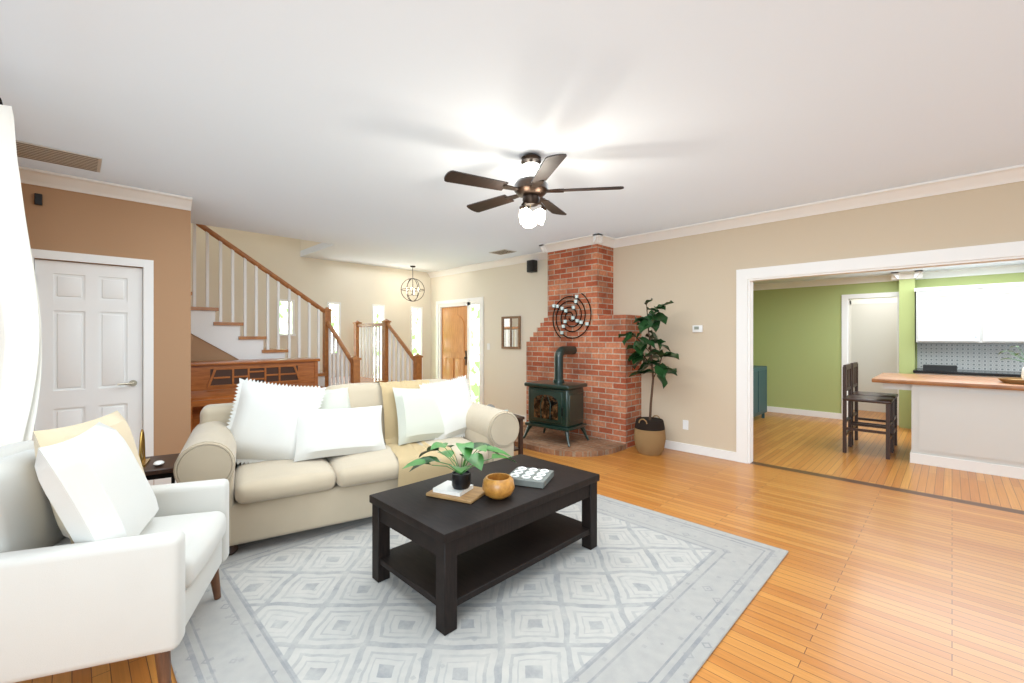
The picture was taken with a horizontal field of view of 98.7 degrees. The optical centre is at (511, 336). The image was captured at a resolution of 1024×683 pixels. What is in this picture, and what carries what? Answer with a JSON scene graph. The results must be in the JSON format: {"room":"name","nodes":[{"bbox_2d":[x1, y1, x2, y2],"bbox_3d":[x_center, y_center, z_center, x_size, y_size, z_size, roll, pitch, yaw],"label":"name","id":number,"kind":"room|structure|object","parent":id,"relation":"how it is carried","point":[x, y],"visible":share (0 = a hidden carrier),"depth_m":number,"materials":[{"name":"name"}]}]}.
{"room":"living room","nodes":[
{"label":"living room","id":0,"kind":"room"},
{"bbox_2d":[21,183,190,455],"bbox_3d":[-3.684,0.030,3.825,0.120,2.740,1.440,0,0,45],"label":"wall","id":1,"kind":"structure","parent":0,"point":[70,221],"depth_m":4.11,"materials":[{"name":"brown paint"}]},
{"bbox_2d":[34,193,41,205],"bbox_3d":[-3.837,-1.115,3.565,0.029,0.090,0.045,0,0,45],"label":"sensor","id":2,"kind":"object","parent":1,"relation":"attached to","point":[37,199],"visible":0.94,"depth_m":3.56,"materials":[{"name":"black plastic"}]},
{"bbox_2d":[35,259,141,453],"bbox_3d":[-3.644,0.377,3.814,0.103,2.022,0.678,0,0,45],"label":"closet door","id":3,"kind":"structure","parent":1,"relation":"in","point":[91,326],"depth_m":3.81,"materials":[{"name":"white wood"}]},
{"bbox_2d":[31,249,153,485],"bbox_3d":[-3.662,0.345,3.835,0.138,2.110,0.825,0,0,45],"label":"trim","id":4,"kind":"structure","parent":1,"relation":"attached to","point":[147,347],"depth_m":4.04,"materials":[{"name":"white wood"}]},
{"bbox_2d":[18,166,192,210],"bbox_3d":[-3.536,-1.284,3.826,0.088,0.110,1.230,0,0,45],"label":"crown molding","id":5,"kind":"structure","parent":1,"relation":"attached to","point":[31,176],"depth_m":3.81,"materials":[{"name":"white wood"}]},
{"bbox_2d":[154,477,176,484],"bbox_3d":[-3.226,1.350,4.188,0.015,0.100,0.280,0,0,45],"label":"baseboard","id":6,"kind":"structure","parent":1,"relation":"attached to","point":[164,480],"depth_m":4.13,"materials":[{"name":"white wood"}]},
{"bbox_2d":[300,239,320,250],"bbox_3d":[-3.009,-2.720,6.912,1.370,2.560,0.120,0,0,45],"label":"wall","id":7,"kind":"structure","parent":0,"point":[305,244],"depth_m":7.16,"materials":[{"name":"beige paint"}]},
{"bbox_2d":[191,223,430,380],"bbox_3d":[-5.204,-1.350,5.770,0.120,5.500,9.800,0,0,45],"label":"wall","id":8,"kind":"structure","parent":0,"point":[357,291],"depth_m":7.40,"materials":[{"name":"beige paint"}]},
{"bbox_2d":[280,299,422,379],"bbox_3d":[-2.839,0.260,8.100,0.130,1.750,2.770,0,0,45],"label":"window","id":9,"kind":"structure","parent":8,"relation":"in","point":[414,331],"depth_m":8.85,"materials":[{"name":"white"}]},
{"bbox_2d":[280,302,287,333],"bbox_3d":[-3.762,-0.315,7.262,0.010,0.530,0.182,0,0,45],"label":"window","id":10,"kind":"structure","parent":9,"relation":"in","point":[283,317],"depth_m":7.26,"materials":[{"name":"white"}]},
{"bbox_2d":[329,304,335,352],"bbox_3d":[-3.203,-0.150,7.821,0.010,0.860,0.162,0,0,45],"label":"window","id":11,"kind":"structure","parent":9,"relation":"in","point":[333,314],"depth_m":7.84,"materials":[{"name":"white"}]},
{"bbox_2d":[374,307,380,377],"bbox_3d":[-2.602,0.260,8.422,0.010,1.680,0.182,0,0,45],"label":"window","id":12,"kind":"structure","parent":9,"relation":"in","point":[377,314],"depth_m":8.44,"materials":[{"name":"white"}]},
{"bbox_2d":[0,0,1023,271],"bbox_3d":[-0.849,-1.390,1.499,12.320,0.100,9.920,0,0,45],"label":"ceiling","id":13,"kind":"structure","parent":0,"point":[366,124],"depth_m":2.55,"materials":[{"name":"white paint"}]},
{"bbox_2d":[16,140,101,172],"bbox_3d":[-3.373,-1.334,3.260,0.380,0.010,0.480,0,0,45],"label":"ceiling vent","id":14,"kind":"object","parent":13,"relation":"in","point":[27,150],"visible":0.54,"depth_m":3.25,"materials":[{"name":"grey"}]},
{"bbox_2d":[401,266,424,301],"bbox_3d":[-1.874,-1.004,8.309,0.442,0.670,0.440,0,0,45],"label":"orb chandelier","id":15,"kind":"object","parent":13,"relation":"hanging from","point":[411,288],"visible":1,"depth_m":8.30,"materials":[{"name":"brown metal"}]},
{"bbox_2d":[489,249,516,254],"bbox_3d":[-0.148,-1.334,6.923,0.360,0.010,0.260,0,0,45],"label":"ceiling vent","id":16,"kind":"object","parent":13,"relation":"in","point":[502,252],"visible":0.98,"depth_m":6.92,"materials":[{"name":"grey metal"}]},
{"bbox_2d":[444,153,623,228],"bbox_3d":[0.104,-1.065,3.282,1.245,0.549,1.287,0,0,45],"label":"ceiling fan","id":17,"kind":"object","parent":13,"relation":"hanging from","point":[530,187],"visible":1,"depth_m":3.18,"materials":[{"name":"brown metal"}]},
{"bbox_2d":[538,233,601,255],"bbox_3d":[0.789,-1.284,6.078,1.026,0.110,0.088,0,0,45],"label":"crown molding","id":18,"kind":"structure","parent":13,"relation":"attached to","point":[595,238],"depth_m":6.06,"materials":[{"name":"white wood"}]},
{"bbox_2d":[15,422,1023,682],"bbox_3d":[-0.955,1.450,1.520,12.500,0.100,9.800,0,0,45],"label":"floor","id":19,"kind":"structure","parent":0,"point":[867,584],"depth_m":2.56,"materials":[{"name":"brown wood"}]},
{"bbox_2d":[139,429,179,483],"bbox_3d":[-2.461,1.007,2.927,0.430,0.786,0.430,0,0,-31],"label":"side table","id":20,"kind":"object","parent":19,"relation":"on","point":[158,467],"visible":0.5,"depth_m":2.87,"materials":[{"name":"brown wood"}]},
{"bbox_2d":[191,357,323,432],"bbox_3d":[-3.127,0.843,5.355,0.725,1.115,1.480,0,0,45],"label":"upright piano","id":21,"kind":"object","parent":19,"relation":"on","point":[214,381],"visible":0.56,"depth_m":5.13,"materials":[{"name":"brown wood"}]},
{"bbox_2d":[191,223,422,386],"bbox_3d":[-3.895,-0.845,5.409,2.213,4.490,5.159,0,0,45],"label":"staircase","id":22,"kind":"structure","parent":19,"relation":"on","point":[211,339],"depth_m":5.90,"materials":[{"name":"white wood"}]},
{"bbox_2d":[171,494,787,682],"bbox_3d":[-0.205,1.394,2.744,2.670,0.012,2.990,0,0,45],"label":"area rug","id":23,"kind":"object","parent":19,"relation":"on","point":[637,594],"visible":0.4,"depth_m":2.21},
{"bbox_2d":[0,411,228,682],"bbox_3d":[-1.809,0.878,1.873,0.932,1.015,0.786,0,0,-20],"label":"armchair","id":24,"kind":"object","parent":23,"relation":"on","point":[109,553],"visible":1,"depth_m":1.64,"materials":[{"name":"white fabric"}]},
{"bbox_2d":[173,375,518,555],"bbox_3d":[-1.207,0.850,3.607,2.400,1.074,1.055,0,0,-31],"label":"sofa","id":25,"kind":"object","parent":23,"relation":"on","point":[283,459],"visible":0.75,"depth_m":3.25,"materials":[{"name":"beige fabric"}]},
{"bbox_2d":[369,454,599,635],"bbox_3d":[-0.120,1.147,2.722,0.724,0.480,1.264,0,0,45],"label":"coffee table","id":26,"kind":"object","parent":23,"relation":"on","point":[449,558],"visible":1,"depth_m":2.46,"materials":[{"name":"brown wood"}]},
{"bbox_2d":[402,442,514,503],"bbox_3d":[-0.276,0.744,2.560,0.606,0.325,0.575,0,0,25],"label":"decoration","id":27,"kind":"object","parent":26,"relation":"on","point":[459,487],"visible":1,"depth_m":2.48,"materials":[{"name":"green plant"}]},
{"bbox_2d":[509,467,553,488],"bbox_3d":[0.113,0.882,2.786,0.250,0.050,0.250,0,0,20],"label":"game box","id":28,"kind":"object","parent":26,"relation":"on","point":[531,477],"visible":0.98,"depth_m":2.72,"materials":[{"name":"grey plastic"}]},
{"bbox_2d":[487,404,524,454],"bbox_3d":[-0.198,1.084,5.049,0.500,0.632,0.500,0,0,-31],"label":"end table","id":29,"kind":"object","parent":19,"relation":"on","point":[519,448],"visible":0.27,"depth_m":4.96,"materials":[{"name":"brown wood"}]},
{"bbox_2d":[514,244,640,456],"bbox_3d":[0.650,0.031,5.939,1.720,2.738,1.278,0,0,45],"label":"brick chimney","id":30,"kind":"object","parent":19,"relation":"on","point":[599,363],"visible":0.6,"depth_m":5.87,"materials":[{"name":"red brick"}]},
{"bbox_2d":[523,346,588,446],"bbox_3d":[0.621,0.729,5.793,0.735,1.213,0.696,0,0,40],"label":"stove","id":31,"kind":"object","parent":30,"relation":"on","point":[556,402],"visible":1,"depth_m":5.57,"materials":[{"name":"metal"}]},
{"bbox_2d":[552,293,590,338],"bbox_3d":[0.808,-0.285,6.056,0.666,0.618,0.090,0,0,45],"label":"candle holder","id":32,"kind":"object","parent":30,"relation":"attached to","point":[565,310],"visible":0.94,"depth_m":6.05,"materials":[{"name":"black metal"}]},
{"bbox_2d":[618,298,678,455],"bbox_3d":[1.696,0.471,5.217,0.760,1.859,0.649,0,0,45],"label":"fiddle-leaf fig plant","id":33,"kind":"object","parent":19,"relation":"on","point":[649,436],"visible":1,"depth_m":5.17,"materials":[{"name":"green plant"}]},
{"bbox_2d":[750,461,1023,514],"bbox_3d":[4.320,1.450,3.260,7.500,0.100,0.120,0,0,45],"label":"threshold strip","id":34,"kind":"object","parent":19,"relation":"on","point":[906,491],"depth_m":4.04,"materials":[{"name":"brown wood"}]},
{"bbox_2d":[431,181,1023,451],"bbox_3d":[2.616,0.030,4.964,12.320,2.740,0.120,0,0,45],"label":"wall","id":35,"kind":"structure","parent":0,"point":[692,278],"depth_m":5.21,"materials":[{"name":"beige paint"}]},
{"bbox_2d":[442,306,466,379],"bbox_3d":[-1.123,0.397,8.678,0.850,1.983,0.075,0,0,45],"label":"entry door","id":36,"kind":"structure","parent":35,"relation":"in","point":[454,342],"depth_m":8.68,"materials":[{"name":"brown wood"}]},
{"bbox_2d":[436,297,483,404],"bbox_3d":[-1.004,0.335,8.556,1.460,2.130,0.120,0,0,45],"label":"door frame","id":37,"kind":"structure","parent":35,"relation":"attached to","point":[467,302],"depth_m":8.31,"materials":[{"name":"white wood"}]},
{"bbox_2d":[472,305,478,402],"bbox_3d":[-0.668,0.330,8.227,0.260,1.860,0.010,0,0,45],"label":"sidelight","id":38,"kind":"object","parent":37,"relation":"in","point":[475,350],"visible":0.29,"depth_m":8.23,"materials":[{"name":"white"}]},
{"bbox_2d":[427,252,547,277],"bbox_3d":[-0.479,-1.284,7.912,3.535,0.110,0.088,0,0,45],"label":"crown molding","id":39,"kind":"structure","parent":35,"relation":"attached to","point":[534,256],"depth_m":7.84,"materials":[{"name":"white wood"}]},
{"bbox_2d":[501,316,520,348],"bbox_3d":[-0.018,-0.075,7.491,0.440,0.550,0.030,0,0,45],"label":"mirror","id":40,"kind":"object","parent":35,"relation":"attached to","point":[510,332],"visible":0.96,"depth_m":7.48,"materials":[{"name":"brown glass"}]},
{"bbox_2d":[527,260,536,272],"bbox_3d":[0.329,-1.135,7.074,0.140,0.190,0.129,0,0,45],"label":"speaker","id":41,"kind":"object","parent":35,"relation":"attached to","point":[531,266],"visible":0.98,"depth_m":7.02,"materials":[{"name":"black plastic"}]},
{"bbox_2d":[599,234,613,247],"bbox_3d":[1.258,-1.284,5.884,0.088,0.110,0.300,0,0,45],"label":"crown molding","id":42,"kind":"structure","parent":35,"relation":"attached to","point":[608,241],"depth_m":5.91,"materials":[{"name":"white wood"}]},
{"bbox_2d":[683,420,687,429],"bbox_3d":[2.118,1.073,5.372,0.070,0.115,0.005,0,0,45],"label":"electrical outlet plate","id":43,"kind":"object","parent":35,"relation":"attached to","point":[685,424],"depth_m":5.37,"materials":[{"name":"white plastic"}]},
{"bbox_2d":[692,325,702,331],"bbox_3d":[2.217,-0.098,5.258,0.120,0.085,0.026,0,0,45],"label":"thermostat","id":44,"kind":"object","parent":35,"relation":"attached to","point":[697,328],"visible":0.94,"depth_m":5.25,"materials":[{"name":"white plastic"}]},
{"bbox_2d":[664,440,735,460],"bbox_3d":[2.116,1.350,5.368,1.170,0.100,0.015,0,0,45],"label":"baseboard","id":45,"kind":"structure","parent":35,"relation":"attached to","point":[707,451],"depth_m":5.22,"materials":[{"name":"white wood"}]},
{"bbox_2d":[614,164,1023,247],"bbox_3d":[4.136,-1.284,3.297,7.815,0.110,0.088,0,0,45],"label":"crown molding","id":46,"kind":"structure","parent":35,"relation":"attached to","point":[977,180],"depth_m":4.22,"materials":[{"name":"white wood"}]},
{"bbox_2d":[736,241,1023,463],"bbox_3d":[4.137,0.323,3.429,4.430,2.155,0.140,0,0,45],"label":"door frame","id":47,"kind":"structure","parent":35,"relation":"attached to","point":[977,254],"depth_m":4.57,"materials":[{"name":"white wood"}]},
{"bbox_2d":[850,297,896,300],"bbox_3d":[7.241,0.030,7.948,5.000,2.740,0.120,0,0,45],"label":"door frame","id":48,"kind":"structure","parent":0,"point":[873,299],"depth_m":8.29,"materials":[{"name":"white wood"}]},
{"bbox_2d":[850,299,896,412],"bbox_3d":[6.838,0.350,8.252,0.900,2.100,0.020,0,0,45],"label":"door","id":49,"kind":"structure","parent":48,"relation":"attached to","point":[873,338],"depth_m":8.28,"materials":[{"name":"white wood"}]},
{"bbox_2d":[753,410,1023,510],"bbox_3d":[6.265,1.450,5.204,7.500,0.100,5.380,0,0,45],"label":"floor","id":50,"kind":"structure","parent":0,"point":[806,443],"depth_m":5.03,"materials":[{"name":"brown wood"}]},
{"bbox_2d":[753,365,766,417],"bbox_3d":[3.729,0.950,7.231,0.448,0.900,1.500,0,0,45],"label":"sideboard","id":51,"kind":"object","parent":50,"relation":"on","point":[759,390],"visible":0.29,"depth_m":7.32,"materials":[{"name":"teal paint"}]},
{"bbox_2d":[842,364,894,459],"bbox_3d":[4.317,0.870,5.328,0.450,1.060,0.450,0,0,-45],"label":"bar stool","id":52,"kind":"object","parent":50,"relation":"on","point":[847,386],"visible":1,"depth_m":5.32,"materials":[{"name":"brown wood"}]},
{"bbox_2d":[850,362,897,450],"bbox_3d":[4.685,0.870,5.696,0.450,1.060,0.450,0,0,-45],"label":"bar stool","id":53,"kind":"object","parent":50,"relation":"on","point":[855,417],"visible":0.69,"depth_m":5.70,"materials":[{"name":"brown wood"}]},
{"bbox_2d":[883,385,1023,479],"bbox_3d":[5.617,0.962,4.323,2.970,0.875,0.844,0,0,45],"label":"kitchen island","id":54,"kind":"object","parent":50,"relation":"on","point":[970,424],"depth_m":4.59,"materials":[{"name":"white"}]},
{"bbox_2d":[872,373,1023,392],"bbox_3d":[5.678,0.502,4.426,3.090,0.045,1.170,0,0,45],"label":"island countertop","id":55,"kind":"structure","parent":54,"relation":"on","point":[885,378],"depth_m":4.85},
{"bbox_2d":[998,346,1023,384],"bbox_3d":[5.336,0.287,4.461,0.550,0.383,0.545,0,0,45],"label":"tray","id":56,"kind":"object","parent":55,"relation":"on","point":[1011,380],"visible":1,"depth_m":4.56,"materials":[{"name":"brown wood"}]},
{"bbox_2d":[913,372,1020,377],"bbox_3d":[6.528,0.960,6.125,1.330,0.880,0.603,0,0,45],"label":"base cabinet","id":57,"kind":"object","parent":50,"relation":"on","point":[926,373],"depth_m":5.97,"materials":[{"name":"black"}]},
{"bbox_2d":[913,368,1020,375],"bbox_3d":[7.169,0.500,5.472,3.200,0.040,0.618,0,0,45],"label":"countertop","id":58,"kind":"structure","parent":57,"relation":"on","point":[940,371],"depth_m":6.10,"materials":[{"name":"black stone"}]},
{"bbox_2d":[753,272,1023,412],"bbox_3d":[7.114,0.030,6.053,7.500,2.740,0.120,0,0,45],"label":"wall","id":59,"kind":"structure","parent":0,"point":[797,342],"depth_m":7.83,"materials":[{"name":"green paint"}]},
{"bbox_2d":[767,406,841,418],"bbox_3d":[5.105,1.350,7.965,1.395,0.100,0.015,0,0,45],"label":"baseboard","id":60,"kind":"structure","parent":59,"relation":"attached to","point":[769,409],"depth_m":7.83,"materials":[{"name":"white wood"}]},
{"bbox_2d":[842,292,898,425],"bbox_3d":[5.923,0.343,7.231,0.800,2.115,0.138,0,0,45],"label":"door frame","id":61,"kind":"structure","parent":59,"relation":"attached to","point":[846,329],"depth_m":7.42,"materials":[{"name":"white wood"}]},
{"bbox_2d":[754,264,1023,290],"bbox_3d":[7.121,-0.944,5.883,7.250,0.110,0.110,0,0,45],"label":"crown molding","id":62,"kind":"structure","parent":59,"relation":"attached to","point":[961,272],"depth_m":7.06,"materials":[{"name":"white wood"}]},
{"bbox_2d":[914,284,981,341],"bbox_3d":[6.381,-0.325,6.448,0.665,0.810,0.353,0,0,45],"label":"upper cabinet","id":63,"kind":"object","parent":59,"relation":"attached to","point":[945,313],"depth_m":6.32,"materials":[{"name":"white wood"}]},
{"bbox_2d":[917,342,1023,371],"bbox_3d":[7.391,0.280,5.680,3.180,0.400,0.010,0,0,45],"label":"tile backsplash","id":64,"kind":"structure","parent":59,"relation":"attached to","point":[976,356],"depth_m":6.38,"materials":[{"name":"white tile"}]},
{"bbox_2d":[982,282,1023,342],"bbox_3d":[6.851,-0.325,5.978,0.665,0.810,0.353,0,0,45],"label":"upper cabinet","id":65,"kind":"object","parent":59,"relation":"attached to","point":[986,313],"depth_m":5.95,"materials":[{"name":"white wood"}]},
{"bbox_2d":[753,260,1023,283],"bbox_3d":[6.265,-1.050,5.204,7.500,0.100,5.380,0,0,45],"label":"ceiling","id":66,"kind":"structure","parent":0,"point":[889,272],"depth_m":6.72,"materials":[{"name":"white paint"}]},
{"bbox_2d":[899,278,915,428],"bbox_3d":[6.123,0.030,6.816,0.180,2.740,0.200,0,0,45],"label":"wall","id":67,"kind":"structure","parent":0,"point":[907,329],"depth_m":6.75,"materials":[{"name":"green paint"}]},
{"bbox_2d":[890,270,923,280],"bbox_3d":[6.032,-0.944,6.725,0.356,0.110,0.118,0,0,45],"label":"crown molding","id":68,"kind":"structure","parent":67,"relation":"attached to","point":[918,274],"depth_m":6.72,"materials":[{"name":"white wood"}]},
{"bbox_3d":[-3.532,0.030,2.740,1.630,2.740,0.120,0,0,45],"label":"wall","id":69,"kind":"structure","parent":0,"visible":0},
{"bbox_2d":[0,98,41,446],"bbox_3d":[-1.905,0.080,1.474,2.380,2.580,0.388,0,0,45],"label":"curtain","id":70,"kind":"object","parent":69,"relation":"attached to","point":[20,349],"visible":0.85,"depth_m":2.23,"materials":[{"name":"fabric"}]}
]}

